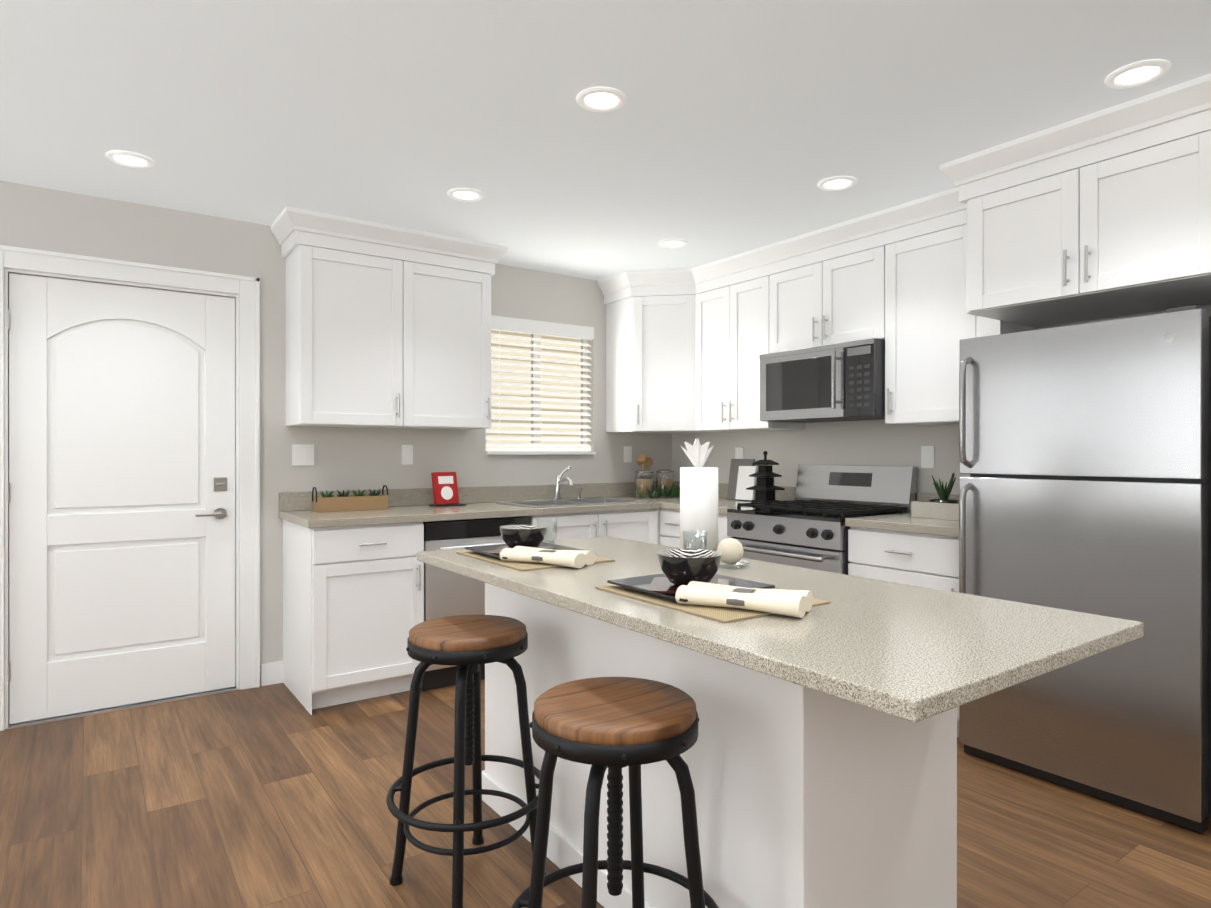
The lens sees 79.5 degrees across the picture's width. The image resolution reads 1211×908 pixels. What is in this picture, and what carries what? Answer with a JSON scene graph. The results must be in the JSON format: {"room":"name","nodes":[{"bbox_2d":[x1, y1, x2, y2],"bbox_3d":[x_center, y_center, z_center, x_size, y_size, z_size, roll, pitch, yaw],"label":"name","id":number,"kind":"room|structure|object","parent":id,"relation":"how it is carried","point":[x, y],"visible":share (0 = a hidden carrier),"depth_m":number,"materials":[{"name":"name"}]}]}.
{"room":"kitchen","nodes":[
{"label":"kitchen","id":0,"kind":"room"},
{"bbox_2d":[0,181,671,685],"bbox_3d":[-1.654,0.005,4.022,5.440,2.430,0.120,0,0,-35],"label":"wall","id":1,"kind":"structure","parent":0,"point":[100,227],"depth_m":3.90,"materials":[{"name":"grey paint"}]},
{"bbox_2d":[8,273,234,723],"bbox_3d":[-2.293,0.200,3.504,0.922,2.017,0.104,0,0,-35],"label":"door","id":2,"kind":"structure","parent":1,"relation":"in","point":[121,491],"depth_m":3.49,"materials":[{"name":"white"}]},
{"bbox_2d":[0,245,259,730],"bbox_3d":[-2.310,0.150,3.538,1.130,2.140,0.148,0,0,-35],"label":"door frame","id":3,"kind":"structure","parent":1,"relation":"attached to","point":[246,289],"depth_m":3.73,"materials":[{"name":"white wood"}]},
{"bbox_2d":[261,660,282,685],"bbox_3d":[-2.728,1.164,3.176,2.463,0.115,0.013,0,0,-35],"label":"baseboard","id":4,"kind":"structure","parent":1,"relation":"attached to","point":[271,673],"depth_m":3.85,"materials":[{"name":"white wood"}]},
{"bbox_2d":[292,444,313,465],"bbox_3d":[-1.640,0.005,3.951,0.115,0.115,0.009,0,0,-35],"label":"switch plate","id":5,"kind":"object","parent":1,"relation":"attached to","point":[302,454],"visible":1,"depth_m":3.95,"materials":[{"name":"white plastic"}]},
{"bbox_2d":[271,207,506,429],"bbox_3d":[-1.174,-0.679,4.054,1.208,1.058,0.377,0,0,-35],"label":"upper cabinet","id":6,"kind":"object","parent":1,"relation":"attached to","point":[387,326],"visible":1,"depth_m":3.89,"materials":[{"name":"white wood"}]},
{"bbox_2d":[401,445,412,464],"bbox_3d":[-1.168,0.004,4.287,0.070,0.115,0.008,0,0,-35],"label":"electrical outlet plate","id":7,"kind":"object","parent":1,"relation":"attached to","point":[406,454],"visible":1,"depth_m":4.28,"materials":[{"name":"white plastic"}]},
{"bbox_2d":[486,315,595,454],"bbox_3d":[-0.440,-0.438,4.854,0.822,0.882,0.130,0,0,-35],"label":"window blinds","id":8,"kind":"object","parent":1,"relation":"in","point":[540,382],"depth_m":4.86,"materials":[{"name":"white plastic"}]},
{"bbox_2d":[624,446,631,461],"bbox_3d":[0.161,0.003,5.232,0.070,0.115,0.008,0,0,-35],"label":"electrical outlet plate","id":9,"kind":"object","parent":1,"relation":"attached to","point":[627,453],"visible":1,"depth_m":5.23,"materials":[{"name":"white plastic"}]},
{"bbox_2d":[0,679,1210,907],"bbox_3d":[0.062,1.253,1.611,5.440,0.060,6.040,0,0,-35],"label":"floor","id":10,"kind":"structure","parent":0,"point":[268,797],"depth_m":2.40,"materials":[{"name":"brown wood"}]},
{"bbox_2d":[283,520,423,714],"bbox_3d":[-1.323,0.783,3.795,0.545,0.876,0.629,0,0,-35],"label":"base cabinet","id":11,"kind":"object","parent":10,"relation":"on","point":[353,605],"depth_m":3.55,"materials":[{"name":"white wood"}]},
{"bbox_2d":[279,481,662,527],"bbox_3d":[-0.429,0.273,4.407,2.753,0.138,0.668,0,0,-35],"label":"countertop","id":12,"kind":"structure","parent":11,"relation":"on","point":[408,505],"depth_m":4.16,"materials":[{"name":"stone"}]},
{"bbox_2d":[312,485,387,511],"bbox_3d":[-1.389,0.239,3.968,0.385,0.129,0.125,0,0,-35],"label":"crate","id":13,"kind":"object","parent":12,"relation":"on","point":[346,501],"visible":1,"depth_m":3.92,"materials":[{"name":"brown wood"}]},
{"bbox_2d":[429,472,465,506],"bbox_3d":[-0.930,0.205,4.281,0.180,0.197,0.124,0,0,-35],"label":"cookbook stand","id":14,"kind":"object","parent":12,"relation":"on","point":[445,488],"visible":1,"depth_m":4.27,"materials":[{"name":"red"}]},
{"bbox_2d":[495,465,647,507],"bbox_3d":[-0.208,0.280,4.560,0.820,0.409,0.490,0,0,-35],"label":"sink","id":15,"kind":"object","parent":12,"relation":"in","point":[557,499],"visible":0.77,"depth_m":4.68,"materials":[{"name":"silver metal"}]},
{"bbox_2d":[635,454,679,497],"bbox_3d":[0.337,0.150,5.104,0.413,0.304,0.323,0,0,-35],"label":"canisters","id":16,"kind":"object","parent":12,"relation":"on","point":[644,486],"visible":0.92,"depth_m":5.05,"materials":[{"name":"clear glass"}]},
{"bbox_2d":[386,615,545,907],"bbox_3d":[-0.393,0.858,2.085,0.451,0.727,0.451,0,0,-35],"label":"stool","id":17,"kind":"object","parent":10,"relation":"on","point":[467,645],"visible":0.96,"depth_m":2.06,"materials":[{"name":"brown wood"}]},
{"bbox_2d":[420,516,530,690],"bbox_3d":[-0.821,0.786,4.099,0.613,0.868,0.651,0,0,-35],"label":"dishwasher","id":18,"kind":"object","parent":10,"relation":"on","point":[447,593],"visible":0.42,"depth_m":3.79,"materials":[{"name":"grey metal"}]},
{"bbox_2d":[542,524,658,543],"bbox_3d":[-0.221,0.869,4.575,0.905,0.700,0.621,0,0,-35],"label":"base cabinet","id":19,"kind":"object","parent":10,"relation":"on","point":[562,533],"depth_m":4.34,"materials":[{"name":"white wood"}]},
{"bbox_2d":[511,677,718,907],"bbox_3d":[0.019,0.863,1.489,0.452,0.719,0.452,0,0,-35],"label":"stool","id":20,"kind":"object","parent":10,"relation":"on","point":[613,725],"visible":1,"depth_m":1.44,"materials":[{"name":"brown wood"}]},
{"bbox_2d":[660,508,731,547],"bbox_3d":[0.589,0.781,4.779,0.664,0.875,1.243,0,0,-35],"label":"base cabinet","id":21,"kind":"object","parent":10,"relation":"on","point":[670,527],"visible":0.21,"depth_m":4.50,"materials":[{"name":"white wood"}]},
{"bbox_2d":[663,481,795,514],"bbox_3d":[0.788,0.273,4.508,0.653,0.138,0.577,0,0,-35],"label":"countertop","id":22,"kind":"structure","parent":21,"relation":"on","point":[788,494],"depth_m":4.57,"materials":[{"name":"stone"}]},
{"bbox_2d":[727,459,757,500],"bbox_3d":[0.898,0.167,4.775,0.082,0.270,0.250,0,0,-35],"label":"cutting boards","id":23,"kind":"object","parent":22,"relation":"on","point":[740,479],"visible":0.86,"depth_m":4.76,"materials":[{"name":"grey stone"}]},
{"bbox_2d":[746,451,784,502],"bbox_3d":[0.983,0.142,4.473,0.164,0.322,0.164,0,0,-35],"label":"lantern","id":24,"kind":"object","parent":22,"relation":"on","point":[765,487],"visible":0.96,"depth_m":4.44,"materials":[{"name":"black metal"}]},
{"bbox_2d":[482,583,956,907],"bbox_3d":[0.214,0.796,2.174,0.603,0.853,1.439,0,0,-35],"label":"kitchen island","id":25,"kind":"object","parent":10,"relation":"on","point":[805,797],"visible":0.48,"depth_m":1.64,"materials":[{"name":"white"}]},
{"bbox_2d":[417,536,1143,722],"bbox_3d":[0.217,0.353,1.988,0.811,0.030,1.856,0,0,-35],"label":"island countertop","id":26,"kind":"structure","parent":25,"relation":"on","point":[913,653],"depth_m":1.41,"materials":[{"name":"stone"}]},
{"bbox_2d":[456,524,614,570],"bbox_3d":[-0.217,0.289,2.347,0.330,0.094,0.535,0,0,-35],"label":"place setting","id":27,"kind":"object","parent":26,"relation":"on","point":[524,548],"visible":0.96,"depth_m":2.27,"materials":[{"name":"black ceramic"}]},
{"bbox_2d":[680,438,717,550],"bbox_3d":[0.305,0.141,2.372,0.150,0.390,0.150,0,0,-35],"label":"paper towel holder","id":28,"kind":"object","parent":26,"relation":"on","point":[698,496],"visible":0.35,"depth_m":2.32,"materials":[{"name":"white ceramic"}]},
{"bbox_2d":[595,549,830,622],"bbox_3d":[0.263,0.290,1.707,0.330,0.094,0.535,0,0,-35],"label":"place setting","id":29,"kind":"object","parent":26,"relation":"on","point":[690,581],"visible":0.98,"depth_m":1.63,"materials":[{"name":"black ceramic"}]},
{"bbox_2d":[717,538,749,568],"bbox_3d":[0.373,0.294,2.181,0.120,0.085,0.120,0,0,-35],"label":"candle holder","id":30,"kind":"object","parent":26,"relation":"on","point":[731,550],"visible":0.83,"depth_m":2.15,"materials":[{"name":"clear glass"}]},
{"bbox_2d":[727,465,916,574],"bbox_3d":[1.131,0.642,3.931,0.718,1.155,0.751,0,0,-35],"label":"range","id":31,"kind":"object","parent":10,"relation":"on","point":[807,528],"visible":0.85,"depth_m":3.85,"materials":[{"name":"grey metal"}]},
{"bbox_2d":[848,527,958,737],"bbox_3d":[1.558,0.783,3.409,0.656,0.875,0.572,0,0,-35],"label":"base cabinet","id":32,"kind":"object","parent":10,"relation":"on","point":[922,560],"visible":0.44,"depth_m":3.22,"materials":[{"name":"white wood"}]},
{"bbox_2d":[845,493,958,536],"bbox_3d":[1.569,0.275,3.415,0.646,0.138,0.576,0,0,-35],"label":"countertop","id":33,"kind":"structure","parent":32,"relation":"on","point":[904,522],"depth_m":3.30,"materials":[{"name":"stone"}]},
{"bbox_2d":[911,472,958,519],"bbox_3d":[1.664,0.196,3.498,0.260,0.218,0.260,0,0,-35],"label":"potted plant","id":34,"kind":"object","parent":33,"relation":"on","point":[944,507],"visible":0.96,"depth_m":3.46,"materials":[{"name":"green ceramic"}]},
{"bbox_2d":[959,305,1210,832],"bbox_3d":[1.908,0.372,2.805,0.744,1.700,0.788,0,0,-35],"label":"refrigerator","id":35,"kind":"object","parent":10,"relation":"on","point":[1085,458],"visible":0.88,"depth_m":2.53,"materials":[{"name":"grey metal"}]},
{"bbox_2d":[0,0,1210,279],"bbox_3d":[0.062,-1.237,1.607,5.440,0.060,6.040,0,0,-35],"label":"ceiling","id":36,"kind":"structure","parent":0,"point":[728,128],"depth_m":2.51,"materials":[{"name":"white paint"}]},
{"bbox_2d":[105,151,154,167],"bbox_3d":[-1.944,-1.202,2.979,0.169,0.008,0.169,0,0,-41],"label":"recessed light","id":37,"kind":"object","parent":36,"relation":"in","point":[129,159],"depth_m":2.97,"materials":[{"name":"white plastic"}]},
{"bbox_2d":[447,188,483,201],"bbox_3d":[-0.650,-1.202,3.384,0.169,0.008,0.169,0,0,-41],"label":"recessed light","id":38,"kind":"object","parent":36,"relation":"in","point":[460,194],"depth_m":3.37,"materials":[{"name":"white plastic"}]},
{"bbox_2d":[576,87,625,111],"bbox_3d":[-0.014,-1.201,2.474,0.169,0.008,0.169,0,0,-41],"label":"recessed light","id":39,"kind":"object","parent":36,"relation":"in","point":[600,99],"depth_m":2.47,"materials":[{"name":"white plastic"}]},
{"bbox_2d":[658,239,687,247],"bbox_3d":[0.387,-1.203,4.170,0.169,0.008,0.169,0,0,-41],"label":"recessed light","id":40,"kind":"object","parent":36,"relation":"in","point":[669,243],"depth_m":4.16,"materials":[{"name":"white plastic"}]},
{"bbox_2d":[818,176,856,190],"bbox_3d":[1.033,-1.202,3.243,0.169,0.008,0.169,0,0,-41],"label":"recessed light","id":41,"kind":"object","parent":36,"relation":"in","point":[838,183],"depth_m":3.24,"materials":[{"name":"white plastic"}]},
{"bbox_2d":[1105,60,1170,88],"bbox_3d":[1.686,-1.201,2.309,0.169,0.008,0.169,0,0,-41],"label":"recessed light","id":42,"kind":"object","parent":36,"relation":"in","point":[1144,72],"depth_m":2.30,"materials":[{"name":"white plastic"}]},
{"bbox_2d":[672,305,1210,500],"bbox_3d":[2.264,0.006,3.102,0.120,2.430,5.920,0,0,-35],"label":"wall","id":43,"kind":"structure","parent":0,"point":[872,442],"depth_m":4.25,"materials":[{"name":"grey paint"}]},
{"bbox_2d":[735,447,742,458],"bbox_3d":[0.901,0.013,4.906,0.008,0.115,0.070,0,0,-35],"label":"electrical outlet plate","id":44,"kind":"object","parent":43,"relation":"attached to","point":[738,452],"visible":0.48,"depth_m":4.90,"materials":[{"name":"white plastic"}]},
{"bbox_2d":[598,74,1210,433],"bbox_3d":[1.224,-0.679,3.869,0.682,1.058,3.458,0,0,-35],"label":"upper cabinet","id":45,"kind":"object","parent":43,"relation":"attached to","point":[1103,214],"visible":0.9,"depth_m":2.99,"materials":[{"name":"white wood"}]},
{"bbox_2d":[760,338,884,422],"bbox_3d":[1.256,-0.384,4.019,0.451,0.387,0.751,0,0,-35],"label":"microwave","id":46,"kind":"object","parent":45,"relation":"attached to","point":[844,381],"visible":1,"depth_m":3.86,"materials":[{"name":"grey metal"}]},
{"bbox_2d":[921,446,933,467],"bbox_3d":[1.684,0.015,3.806,0.008,0.115,0.070,0,0,-35],"label":"electrical outlet plate","id":47,"kind":"object","parent":43,"relation":"attached to","point":[927,456],"visible":1,"depth_m":3.80,"materials":[{"name":"white plastic"}]},
{"label":"outside","id":48,"kind":"structure","parent":0,"visible":0},
{"bbox_2d":[526,451,583,454],"bbox_3d":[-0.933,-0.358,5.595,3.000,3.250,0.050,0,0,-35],"label":"window sill","id":49,"kind":"structure","parent":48,"point":[552,451],"depth_m":5.91,"materials":[{"name":"white"}]}
]}

